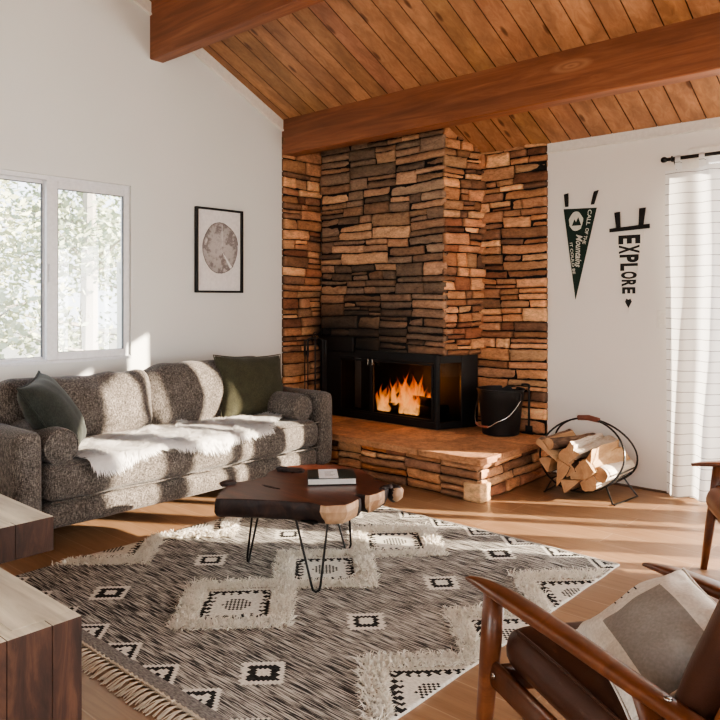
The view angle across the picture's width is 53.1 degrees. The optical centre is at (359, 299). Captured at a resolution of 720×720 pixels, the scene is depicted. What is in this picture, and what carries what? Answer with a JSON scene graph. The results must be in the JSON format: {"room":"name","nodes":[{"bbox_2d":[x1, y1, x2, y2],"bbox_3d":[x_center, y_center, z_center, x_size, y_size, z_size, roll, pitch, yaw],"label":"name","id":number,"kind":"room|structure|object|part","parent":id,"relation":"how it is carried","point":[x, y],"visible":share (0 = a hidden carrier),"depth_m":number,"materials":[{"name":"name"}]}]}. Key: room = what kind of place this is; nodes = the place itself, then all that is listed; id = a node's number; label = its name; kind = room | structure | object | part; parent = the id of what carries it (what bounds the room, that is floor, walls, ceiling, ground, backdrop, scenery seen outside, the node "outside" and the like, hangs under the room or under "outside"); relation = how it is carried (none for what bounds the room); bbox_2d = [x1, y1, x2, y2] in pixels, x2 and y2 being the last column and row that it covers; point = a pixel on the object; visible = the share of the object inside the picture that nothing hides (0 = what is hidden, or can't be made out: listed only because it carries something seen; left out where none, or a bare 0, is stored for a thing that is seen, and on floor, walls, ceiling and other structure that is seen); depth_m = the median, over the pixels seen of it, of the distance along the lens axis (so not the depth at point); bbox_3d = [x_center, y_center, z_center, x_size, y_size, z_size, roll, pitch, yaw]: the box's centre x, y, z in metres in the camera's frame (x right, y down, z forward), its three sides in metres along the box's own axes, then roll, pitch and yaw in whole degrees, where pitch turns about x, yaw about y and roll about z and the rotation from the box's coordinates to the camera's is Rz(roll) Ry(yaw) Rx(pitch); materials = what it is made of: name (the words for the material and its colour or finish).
{"room":"living room","nodes":[
{"label":"living room","id":0,"kind":"room"},
{"bbox_2d":[0,0,321,380],"bbox_3d":[-2.732,-1.771,4.089,0.120,6.182,7.670,0,0,42],"label":"wall","id":1,"kind":"structure","parent":0,"point":[83,96],"depth_m":5.33,"materials":[{"name":"white paint"}]},
{"bbox_2d":[0,169,131,366],"bbox_3d":[-2.128,-0.203,4.742,0.112,1.245,1.330,0,0,42],"label":"window","id":2,"kind":"structure","parent":1,"relation":"in","point":[49,185],"depth_m":4.80,"materials":[{"name":"white plastic"}]},
{"bbox_3d":[-2.333,-0.198,4.549,0.036,1.195,0.710,0,0,42],"label":"sash","id":3,"kind":"part","parent":2,"relation":"part of","materials":[{"name":"white plastic"}]},
{"bbox_3d":[-1.888,-0.198,4.989,0.036,1.195,0.582,0,0,42],"label":"sash","id":4,"kind":"part","parent":2,"relation":"part of","materials":[{"name":"white plastic"}]},
{"bbox_2d":[133,0,283,130],"bbox_3d":[-2.951,-3.164,3.734,0.026,3.385,6.850,0,0,42],"label":"trim","id":5,"kind":"structure","parent":1,"relation":"attached to","point":[203,55],"depth_m":5.87,"materials":[{"name":"white wood"}]},
{"bbox_2d":[194,206,242,292],"bbox_3d":[-1.125,-0.394,5.777,0.034,0.672,0.460,0,0,42],"label":"framed print","id":6,"kind":"object","parent":1,"relation":"attached to","point":[218,233],"visible":1,"depth_m":5.77,"materials":[{"name":"black paint"}]},
{"bbox_2d":[0,474,719,719],"bbox_3d":[-0.112,1.360,1.754,7.200,0.080,7.970,0,0,42],"label":"floor","id":7,"kind":"structure","parent":0,"point":[653,527],"depth_m":4.06,"materials":[{"name":"brown wood"}]},
{"bbox_2d":[0,494,53,563],"bbox_3d":[-1.691,1.095,2.891,0.669,0.450,0.627,0,0,42],"label":"side table","id":8,"kind":"object","parent":7,"relation":"on","point":[25,531],"visible":1,"depth_m":2.85,"materials":[{"name":"brown wood"}]},
{"bbox_2d":[0,568,81,719],"bbox_3d":[-1.261,1.095,1.978,0.724,0.450,0.675,0,0,42],"label":"side table","id":9,"kind":"object","parent":7,"relation":"on","point":[41,637],"visible":1,"depth_m":1.93,"materials":[{"name":"brown wood"}]},
{"bbox_2d":[0,386,331,528],"bbox_3d":[-1.299,0.937,4.794,0.957,0.765,2.333,0,0,42],"label":"sofa","id":10,"kind":"object","parent":7,"relation":"on","point":[71,492],"visible":0.53,"depth_m":4.19,"materials":[{"name":"grey fabric"}]},
{"bbox_3d":[-2.025,0.949,3.986,0.939,0.554,0.160,0,0,42],"label":"arm","id":11,"kind":"part","parent":10,"relation":"part of","materials":[{"name":"grey fabric"}]},
{"bbox_2d":[11,419,78,463],"bbox_3d":[-1.785,0.785,4.021,0.549,0.198,0.206,0,0,42],"label":"bolster pillow","id":12,"kind":"object","parent":10,"relation":"on","point":[58,444],"visible":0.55,"depth_m":3.84,"materials":[{"name":"grey fabric"}]},
{"bbox_2d":[16,370,86,444],"bbox_3d":[-1.748,0.657,4.119,0.320,0.473,0.534,0,0,-13],"label":"pillow","id":13,"kind":"object","parent":10,"relation":"on","point":[43,402],"visible":0.76,"depth_m":3.96,"materials":[{"name":"grey fabric"}]},
{"bbox_2d":[0,369,151,436],"bbox_3d":[-1.780,0.689,4.535,0.313,0.450,1.067,0,0,42],"label":"cushion","id":14,"kind":"object","parent":10,"relation":"on","point":[108,401],"visible":0.58,"depth_m":4.54,"materials":[{"name":"grey fabric"}]},
{"bbox_2d":[75,412,282,477],"bbox_3d":[-1.133,0.894,4.670,0.649,0.177,1.706,0,0,42],"label":"sheepskin throw","id":15,"kind":"object","parent":10,"relation":"on","point":[109,451],"visible":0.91,"depth_m":4.45,"materials":[{"name":"white fur"}]},
{"bbox_3d":[-1.304,1.147,4.798,0.905,0.160,2.055,0,0,42],"label":"rail","id":16,"kind":"part","parent":10,"relation":"part of","materials":[{"name":"grey fabric"}]},
{"bbox_2d":[41,418,317,500],"bbox_3d":[-1.254,0.969,4.760,0.844,0.228,2.038,0,0,42],"label":"seat cushion","id":17,"kind":"object","parent":10,"relation":"on","point":[75,479],"depth_m":4.30,"materials":[{"name":"grey fabric"}]},
{"bbox_2d":[143,356,255,425],"bbox_3d":[-1.109,0.673,5.291,0.315,0.482,1.113,0,0,42],"label":"cushion","id":18,"kind":"object","parent":10,"relation":"on","point":[186,390],"visible":0.44,"depth_m":5.01,"materials":[{"name":"grey fabric"}]},
{"bbox_2d":[213,354,282,417],"bbox_3d":[-0.806,0.643,5.372,0.583,0.485,0.255,0,0,-37],"label":"pillow","id":19,"kind":"object","parent":10,"relation":"on","point":[249,383],"visible":0.82,"depth_m":5.27,"materials":[{"name":"green fabric"}]},
{"bbox_2d":[268,391,312,419],"bbox_3d":[-0.595,0.780,5.372,0.529,0.198,0.206,0,0,42],"label":"bolster pillow","id":20,"kind":"object","parent":10,"relation":"on","point":[294,406],"visible":0.63,"depth_m":5.21,"materials":[{"name":"grey fabric"}]},
{"bbox_3d":[-0.581,0.947,5.609,0.939,0.554,0.159,0,0,42],"label":"arm","id":21,"kind":"part","parent":10,"relation":"part of","materials":[{"name":"grey fabric"}]},
{"bbox_2d":[16,505,618,719],"bbox_3d":[-0.247,1.296,3.421,2.149,0.045,2.281,0,0,42],"label":"area rug","id":22,"kind":"object","parent":7,"relation":"on","point":[395,618],"visible":0.84,"depth_m":3.08,"materials":[{"name":"beige fabric"}]},
{"bbox_3d":[-0.941,1.308,2.641,2.080,0.014,0.012,0,0,42],"label":"fringe cord","id":23,"kind":"part","parent":22,"relation":"part of","materials":[{"name":"beige fabric"}]},
{"bbox_2d":[214,464,403,592],"bbox_3d":[-0.264,1.091,3.485,0.760,0.434,0.868,0,0,42],"label":"coffee table","id":24,"kind":"object","parent":22,"relation":"on","point":[284,492],"visible":1,"depth_m":3.32,"materials":[{"name":"brown wood"}]},
{"bbox_3d":[-0.512,1.137,3.544,0.150,0.341,0.121,0,0,42],"label":"leg","id":25,"kind":"part","parent":24,"relation":"part of","materials":[{"name":"black paint"}]},
{"bbox_3d":[-0.217,1.137,3.251,0.121,0.341,0.116,0,0,42],"label":"leg","id":26,"kind":"part","parent":24,"relation":"part of","materials":[{"name":"black paint"}]},
{"bbox_2d":[307,469,355,485],"bbox_3d":[-0.143,0.879,3.586,0.236,0.035,0.190,0,0,-5],"label":"book","id":27,"kind":"object","parent":24,"relation":"on","point":[315,477],"visible":1,"depth_m":3.51,"materials":[{"name":"black paper"}]},
{"bbox_3d":[-0.158,0.863,3.584,0.095,0.001,0.188,0,0,-5],"label":"panel","id":28,"kind":"part","parent":27,"relation":"part of","materials":[{"name":"white paper"}]},
{"bbox_3d":[-0.110,1.137,3.747,0.121,0.341,0.104,0,0,42],"label":"leg","id":29,"kind":"part","parent":24,"relation":"part of","materials":[{"name":"black paint"}]},
{"bbox_2d":[282,127,551,502],"bbox_3d":[0.324,-0.055,5.779,2.195,2.750,1.100,0,0,42],"label":"fireplace","id":30,"kind":"object","parent":7,"relation":"on","point":[433,266],"depth_m":5.82,"materials":[{"name":"stone"}]},
{"bbox_3d":[-0.500,-0.055,6.452,0.069,2.750,0.472,0,0,42],"label":"stone panel","id":31,"kind":"part","parent":30,"relation":"part of","materials":[{"name":"brown stone"}]},
{"bbox_2d":[304,332,326,391],"bbox_3d":[-0.389,0.653,6.320,0.242,0.754,0.188,0,0,-4],"label":"fireplace tool set","id":32,"kind":"object","parent":30,"relation":"on","point":[314,337],"visible":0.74,"depth_m":6.32,"materials":[{"name":"black metal"}]},
{"bbox_3d":[-0.037,0.740,6.281,0.368,0.464,0.020,0,0,42],"label":"glass door","id":33,"kind":"part","parent":30,"relation":"part of","materials":[{"name":"glass"}]},
{"bbox_3d":[0.223,0.675,6.106,1.513,0.710,0.335,0,0,28],"label":"firebox frame","id":34,"kind":"part","parent":30,"relation":"part of","materials":[{"name":"black metal"}]},
{"bbox_3d":[0.343,0.740,5.942,0.643,0.464,0.020,0,0,42],"label":"glass door","id":35,"kind":"part","parent":30,"relation":"part of","materials":[{"name":"glass"}]},
{"bbox_2d":[384,402,430,416],"bbox_3d":[0.423,0.920,6.067,0.521,0.092,0.096,0,0,39],"label":"log","id":36,"kind":"object","parent":30,"relation":"on","point":[425,411],"visible":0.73,"depth_m":6.03,"materials":[{"name":"brown wood"}]},
{"bbox_2d":[396,392,430,406],"bbox_3d":[0.461,0.844,6.094,0.078,0.092,0.386,0,0,-41],"label":"log","id":37,"kind":"object","parent":36,"relation":"on","point":[420,400],"visible":0.59,"depth_m":6.01,"materials":[{"name":"brown wood"}]},
{"bbox_3d":[0.464,0.984,6.082,0.600,0.032,0.220,0,0,42],"label":"fire grate","id":38,"kind":"part","parent":30,"relation":"part of","materials":[{"name":"black metal"}]},
{"bbox_2d":[398,401,448,414],"bbox_3d":[0.511,0.913,6.113,0.532,0.095,0.100,0,0,42],"label":"log","id":39,"kind":"object","parent":30,"relation":"on","point":[444,409],"visible":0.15,"depth_m":5.93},
{"bbox_2d":[378,381,420,415],"bbox_3d":[0.378,0.768,6.145,0.516,0.364,0.263,0,0,42],"label":"flames","id":40,"kind":"object","parent":39,"relation":"on","point":[407,403],"visible":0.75,"depth_m":6.06},
{"bbox_2d":[475,385,524,436],"bbox_3d":[1.082,0.855,5.559,0.373,0.350,0.378,0,0,42],"label":"bucket","id":41,"kind":"object","parent":30,"relation":"on","point":[500,408],"visible":1,"depth_m":5.43,"materials":[{"name":"black metal"}]},
{"bbox_3d":[1.016,0.860,5.485,0.373,0.204,0.172,0,0,42],"label":"bail handle","id":42,"kind":"part","parent":41,"relation":"part of","materials":[{"name":"metal"}]},
{"bbox_3d":[1.183,-0.084,5.697,0.627,2.247,0.078,0,0,42],"label":"stone panel","id":43,"kind":"part","parent":30,"relation":"part of","materials":[{"name":"brown stone"}]},
{"bbox_2d":[521,383,534,434],"bbox_3d":[1.295,0.837,5.562,0.107,0.386,0.038,0,0,42],"label":"shovel","id":44,"kind":"object","parent":30,"relation":"on","point":[528,429],"visible":1,"depth_m":5.56,"materials":[{"name":"black metal"}]},
{"bbox_2d":[539,415,637,505],"bbox_3d":[1.548,1.050,4.902,0.600,0.537,0.392,0,0,42],"label":"holder","id":45,"kind":"object","parent":7,"relation":"on","point":[616,479],"visible":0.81,"depth_m":4.81,"materials":[{"name":"black paint"}]},
{"bbox_2d":[539,455,556,471],"bbox_3d":[1.391,1.119,5.049,0.096,0.109,0.399,0,0,42],"label":"log","id":46,"kind":"object","parent":45,"relation":"in","point":[548,462],"visible":0.32,"depth_m":4.90,"materials":[{"name":"brown wood"}]},
{"bbox_2d":[556,457,569,486],"bbox_3d":[1.487,1.147,4.941,0.109,0.213,0.414,0,0,42],"label":"log","id":47,"kind":"object","parent":45,"relation":"in","point":[563,468],"visible":0.21,"depth_m":4.80,"materials":[{"name":"brown wood"}]},
{"bbox_2d":[536,429,575,461],"bbox_3d":[1.406,1.004,5.006,0.169,0.149,0.450,0,0,42],"label":"log","id":48,"kind":"object","parent":47,"relation":"on","point":[540,442],"visible":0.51,"depth_m":4.89,"materials":[{"name":"brown wood"}]},
{"bbox_2d":[559,448,582,465],"bbox_3d":[1.513,1.037,4.952,0.123,0.135,0.446,0,0,42],"label":"log","id":49,"kind":"object","parent":47,"relation":"on","point":[563,456],"visible":0.29,"depth_m":4.79,"materials":[{"name":"brown wood"}]},
{"bbox_2d":[545,433,595,449],"bbox_3d":[1.460,0.973,4.962,0.458,0.093,0.085,0,0,-33],"label":"log","id":50,"kind":"object","parent":49,"relation":"on","point":[559,442],"visible":0.59,"depth_m":4.87,"materials":[{"name":"brown wood"}]},
{"bbox_2d":[564,433,604,453],"bbox_3d":[1.530,0.970,4.907,0.086,0.088,0.481,0,0,42],"label":"log","id":51,"kind":"object","parent":49,"relation":"on","point":[572,445],"visible":0.65,"depth_m":4.80,"materials":[{"name":"beige wood"}]},
{"bbox_2d":[566,456,587,476],"bbox_3d":[1.530,1.118,4.912,0.069,0.123,0.394,0,0,43],"label":"log","id":52,"kind":"object","parent":47,"relation":"on","point":[573,466],"visible":0.21,"depth_m":4.77,"materials":[{"name":"brown wood"}]},
{"bbox_2d":[570,458,585,479],"bbox_3d":[1.573,1.111,4.883,0.119,0.164,0.402,0,0,43],"label":"log","id":53,"kind":"object","parent":52,"relation":"on","point":[577,475],"visible":0.2,"depth_m":4.74,"materials":[{"name":"brown wood"}]},
{"bbox_2d":[568,435,617,462],"bbox_3d":[1.579,1.010,4.864,0.481,0.135,0.104,0,0,-41],"label":"log","id":54,"kind":"object","parent":53,"relation":"on","point":[583,451],"visible":0.74,"depth_m":4.80,"materials":[{"name":"beige wood"}]},
{"bbox_2d":[560,476,581,492],"bbox_3d":[1.525,1.225,4.906,0.151,0.114,0.461,0,0,42],"label":"log","id":55,"kind":"object","parent":45,"relation":"in","point":[568,484],"visible":0.35,"depth_m":4.75,"materials":[{"name":"brown wood"}]},
{"bbox_2d":[580,475,621,490],"bbox_3d":[1.617,1.193,4.851,0.131,0.133,0.402,0,0,42],"label":"log","id":56,"kind":"object","parent":45,"relation":"in","point":[591,484],"visible":0.34,"depth_m":4.70,"materials":[{"name":"beige wood"}]},
{"bbox_2d":[579,447,629,480],"bbox_3d":[1.637,1.092,4.808,0.463,0.162,0.116,0,0,-41],"label":"log","id":57,"kind":"object","parent":56,"relation":"on","point":[588,470],"visible":0.63,"depth_m":4.73,"materials":[{"name":"brown wood"}]},
{"bbox_2d":[586,439,618,462],"bbox_3d":[1.627,1.010,4.831,0.056,0.103,0.443,0,0,42],"label":"log","id":58,"kind":"object","parent":57,"relation":"on","point":[601,450],"visible":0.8,"depth_m":4.76,"materials":[{"name":"brown wood"}]},
{"bbox_2d":[594,459,634,482],"bbox_3d":[1.695,1.128,4.798,0.108,0.107,0.426,0,0,42],"label":"log","id":59,"kind":"object","parent":45,"relation":"in","point":[608,472],"visible":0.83,"depth_m":4.67,"materials":[{"name":"beige wood"}]},
{"bbox_2d":[465,562,719,719],"bbox_3d":[0.795,0.896,1.730,0.639,0.860,1.073,0,0,-23],"label":"armchair","id":60,"kind":"object","parent":7,"relation":"on","point":[570,671],"visible":0.8,"depth_m":1.78,"materials":[{"name":"brown wood"}]},
{"bbox_3d":[0.359,1.067,2.022,0.048,0.509,0.105,0,0,-24],"label":"leg","id":61,"kind":"part","parent":60,"relation":"part of","materials":[{"name":"brown wood"}]},
{"bbox_3d":[0.652,1.046,2.047,0.547,0.077,0.029,0,0,-11],"label":"rail","id":62,"kind":"part","parent":60,"relation":"part of","materials":[{"name":"brown wood"}]},
{"bbox_3d":[0.509,1.069,1.706,0.650,0.142,0.300,0,0,42],"label":"rail","id":63,"kind":"part","parent":60,"relation":"part of","materials":[{"name":"brown wood"}]},
{"bbox_2d":[506,621,630,719],"bbox_3d":[0.750,0.992,1.835,0.544,0.193,0.599,0,0,-21],"label":"seat cushion","id":64,"kind":"object","parent":60,"relation":"on","point":[569,685],"depth_m":1.83,"materials":[{"name":"brown leather"}]},
{"bbox_2d":[576,568,716,719],"bbox_3d":[0.732,0.821,1.757,0.304,0.223,0.409,0,0,-1],"label":"throw pillow","id":65,"kind":"object","parent":60,"relation":"on","point":[655,628],"visible":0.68,"depth_m":1.70,"materials":[{"name":"beige fabric"}]},
{"bbox_3d":[0.650,1.067,1.385,0.044,0.519,0.303,0,0,-26],"label":"leg","id":66,"kind":"part","parent":60,"relation":"part of","materials":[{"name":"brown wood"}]},
{"bbox_3d":[1.067,0.809,1.821,0.069,0.048,0.882,0,0,-25],"label":"arm","id":67,"kind":"part","parent":60,"relation":"part of","materials":[{"name":"brown wood"}]},
{"bbox_2d":[665,599,719,719],"bbox_3d":[0.922,0.724,1.455,0.569,0.515,0.274,0,0,-12],"label":"cushion","id":68,"kind":"object","parent":60,"relation":"on","point":[697,696],"depth_m":1.40,"materials":[{"name":"beige fabric"}]},
{"bbox_3d":[0.937,0.809,1.421,0.588,0.604,0.278,0,0,-11],"label":"frame","id":69,"kind":"part","parent":60,"relation":"part of","materials":[{"name":"brown wood"}]},
{"bbox_2d":[691,460,719,569],"bbox_3d":[2.040,0.896,3.174,0.956,0.860,0.650,0,0,12],"label":"armchair","id":70,"kind":"object","parent":7,"relation":"on","point":[713,496],"visible":1,"depth_m":3.52,"materials":[{"name":"brown wood"}]},
{"bbox_3d":[2.061,0.809,3.467,0.872,0.048,0.071,0,0,12],"label":"arm","id":71,"kind":"part","parent":70,"relation":"part of","materials":[{"name":"brown wood"}]},
{"bbox_3d":[1.723,1.067,3.535,0.102,0.509,0.049,0,0,12],"label":"leg","id":72,"kind":"part","parent":70,"relation":"part of","materials":[{"name":"brown wood"}]},
{"bbox_2d":[706,487,719,520],"bbox_3d":[1.900,0.989,3.204,0.598,0.197,0.541,0,0,12],"label":"seat cushion","id":73,"kind":"object","parent":70,"relation":"on","point":[713,496],"depth_m":3.39,"materials":[{"name":"brown leather"}]},
{"bbox_2d":[150,0,719,152],"bbox_3d":[-0.112,-3.081,1.754,7.500,3.970,8.270,0,0,42],"label":"ceiling","id":74,"kind":"structure","parent":0,"point":[326,54],"depth_m":4.92,"materials":[{"name":"brown wood"}]},
{"bbox_2d":[150,0,324,62],"bbox_3d":[1.064,-1.987,3.073,6.900,0.428,0.116,0,0,42],"label":"ceiling beam","id":75,"kind":"structure","parent":74,"relation":"attached to","point":[178,28],"depth_m":4.91,"materials":[{"name":"brown wood"}]},
{"bbox_2d":[282,12,719,156],"bbox_3d":[1.939,-1.419,4.055,6.900,0.308,0.135,0,0,42],"label":"ceiling beam","id":76,"kind":"structure","parent":74,"relation":"attached to","point":[688,50],"depth_m":4.72,"materials":[{"name":"brown wood"}]},
{"bbox_2d":[355,128,719,490],"bbox_3d":[2.479,0.010,4.662,7.140,2.620,0.120,0,0,42],"label":"wall","id":77,"kind":"structure","parent":0,"point":[607,361],"depth_m":5.17,"materials":[{"name":"beige paint"}]},
{"bbox_2d":[564,190,598,298],"bbox_3d":[1.631,-0.402,5.327,0.272,0.793,0.009,0,0,42],"label":"pennant","id":78,"kind":"object","parent":77,"relation":"attached to","point":[579,222],"visible":1,"depth_m":5.34,"materials":[{"name":"green fabric"}]},
{"bbox_2d":[551,472,689,497],"bbox_3d":[1.831,1.313,5.151,1.000,0.014,0.012,0,0,42],"label":"baseboard","id":79,"kind":"structure","parent":77,"relation":"attached to","point":[619,484],"depth_m":5.03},
{"bbox_2d":[609,207,649,311],"bbox_3d":[1.899,-0.279,5.087,0.284,0.728,0.011,0,0,42],"label":"pennant","id":80,"kind":"object","parent":77,"relation":"attached to","point":[629,244],"visible":1,"depth_m":5.09,"materials":[{"name":"white fabric"}]},
{"bbox_2d":[547,117,719,153],"bbox_3d":[3.218,-1.157,3.905,4.790,0.077,0.028,0,0,42],"label":"trim","id":81,"kind":"structure","parent":77,"relation":"attached to","point":[711,123],"depth_m":5.04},
{"bbox_2d":[661,151,719,169],"bbox_3d":[3.291,-0.900,3.780,3.315,0.120,0.124,0,0,42],"label":"curtain rod","id":82,"kind":"object","parent":77,"relation":"attached to","point":[663,159],"visible":0.77,"depth_m":4.73,"materials":[{"name":"black paint"}]},
{"bbox_2d":[665,152,719,501],"bbox_3d":[2.191,0.171,4.697,0.407,2.259,0.092,0,0,42],"label":"curtain","id":83,"kind":"object","parent":82,"relation":"hanging from","point":[692,196],"visible":1,"depth_m":4.72,"materials":[{"name":"white fabric"}]},
{"bbox_3d":[3.276,-0.940,3.737,3.280,0.023,0.024,0,0,42],"label":"rod","id":84,"kind":"part","parent":82,"relation":"part of","materials":[{"name":"black paint"}]},
{"bbox_2d":[688,145,719,498],"bbox_3d":[3.369,0.155,3.781,3.140,2.330,0.012,0,0,42],"label":"trim","id":85,"kind":"structure","parent":77,"relation":"attached to","point":[693,163],"depth_m":4.78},
{"bbox_2d":[706,155,719,164],"bbox_3d":[3.409,0.180,3.826,3.000,2.280,0.050,0,0,42],"label":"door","id":86,"kind":"structure","parent":77,"relation":"in","point":[716,158],"depth_m":4.76,"materials":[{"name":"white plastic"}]},
{"label":"outside","id":87,"kind":"structure","parent":0,"visible":0},
{"bbox_2d":[0,328,116,358],"bbox_3d":[-7.629,1.763,9.476,60.000,0.188,60.000,0,0,42],"label":"ground","id":88,"kind":"structure","parent":87,"point":[8,353],"depth_m":28.34,"materials":[{"name":"white snow"}]},
{"bbox_2d":[0,180,81,358],"bbox_3d":[-4.551,-0.554,7.620,3.153,4.754,3.533,0,0,-7],"label":"tree","id":89,"kind":"object","parent":88,"relation":"on","point":[4,304],"visible":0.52,"depth_m":7.97,"materials":[{"name":"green plant"}]},
{"bbox_2d":[0,189,99,292],"bbox_3d":[-5.399,-1.574,10.116,4.019,6.793,3.968,0,0,42],"label":"tree","id":90,"kind":"object","parent":88,"relation":"on","point":[6,266],"visible":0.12,"depth_m":9.76,"materials":[{"name":"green plant"}]},
{"bbox_2d":[0,183,120,358],"bbox_3d":[-3.598,-1.060,9.231,3.043,5.765,3.460,0,0,-16],"label":"tree","id":91,"kind":"object","parent":88,"relation":"on","point":[88,246],"visible":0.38,"depth_m":8.97,"materials":[{"name":"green plant"}]},
{"bbox_2d":[32,196,120,344],"bbox_3d":[-3.773,-1.631,12.611,4.177,6.906,3.554,0,0,-11],"label":"tree","id":92,"kind":"object","parent":88,"relation":"on","point":[100,282],"visible":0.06,"depth_m":12.83,"materials":[{"name":"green plant"}]},
{"bbox_2d":[117,261,120,348],"bbox_3d":[-2.648,0.695,8.092,0.120,2.250,0.120,0,0,42],"label":"post","id":93,"kind":"object","parent":88,"relation":"on","point":[118,263],"visible":0.11,"depth_m":8.06,"materials":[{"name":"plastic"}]}
]}

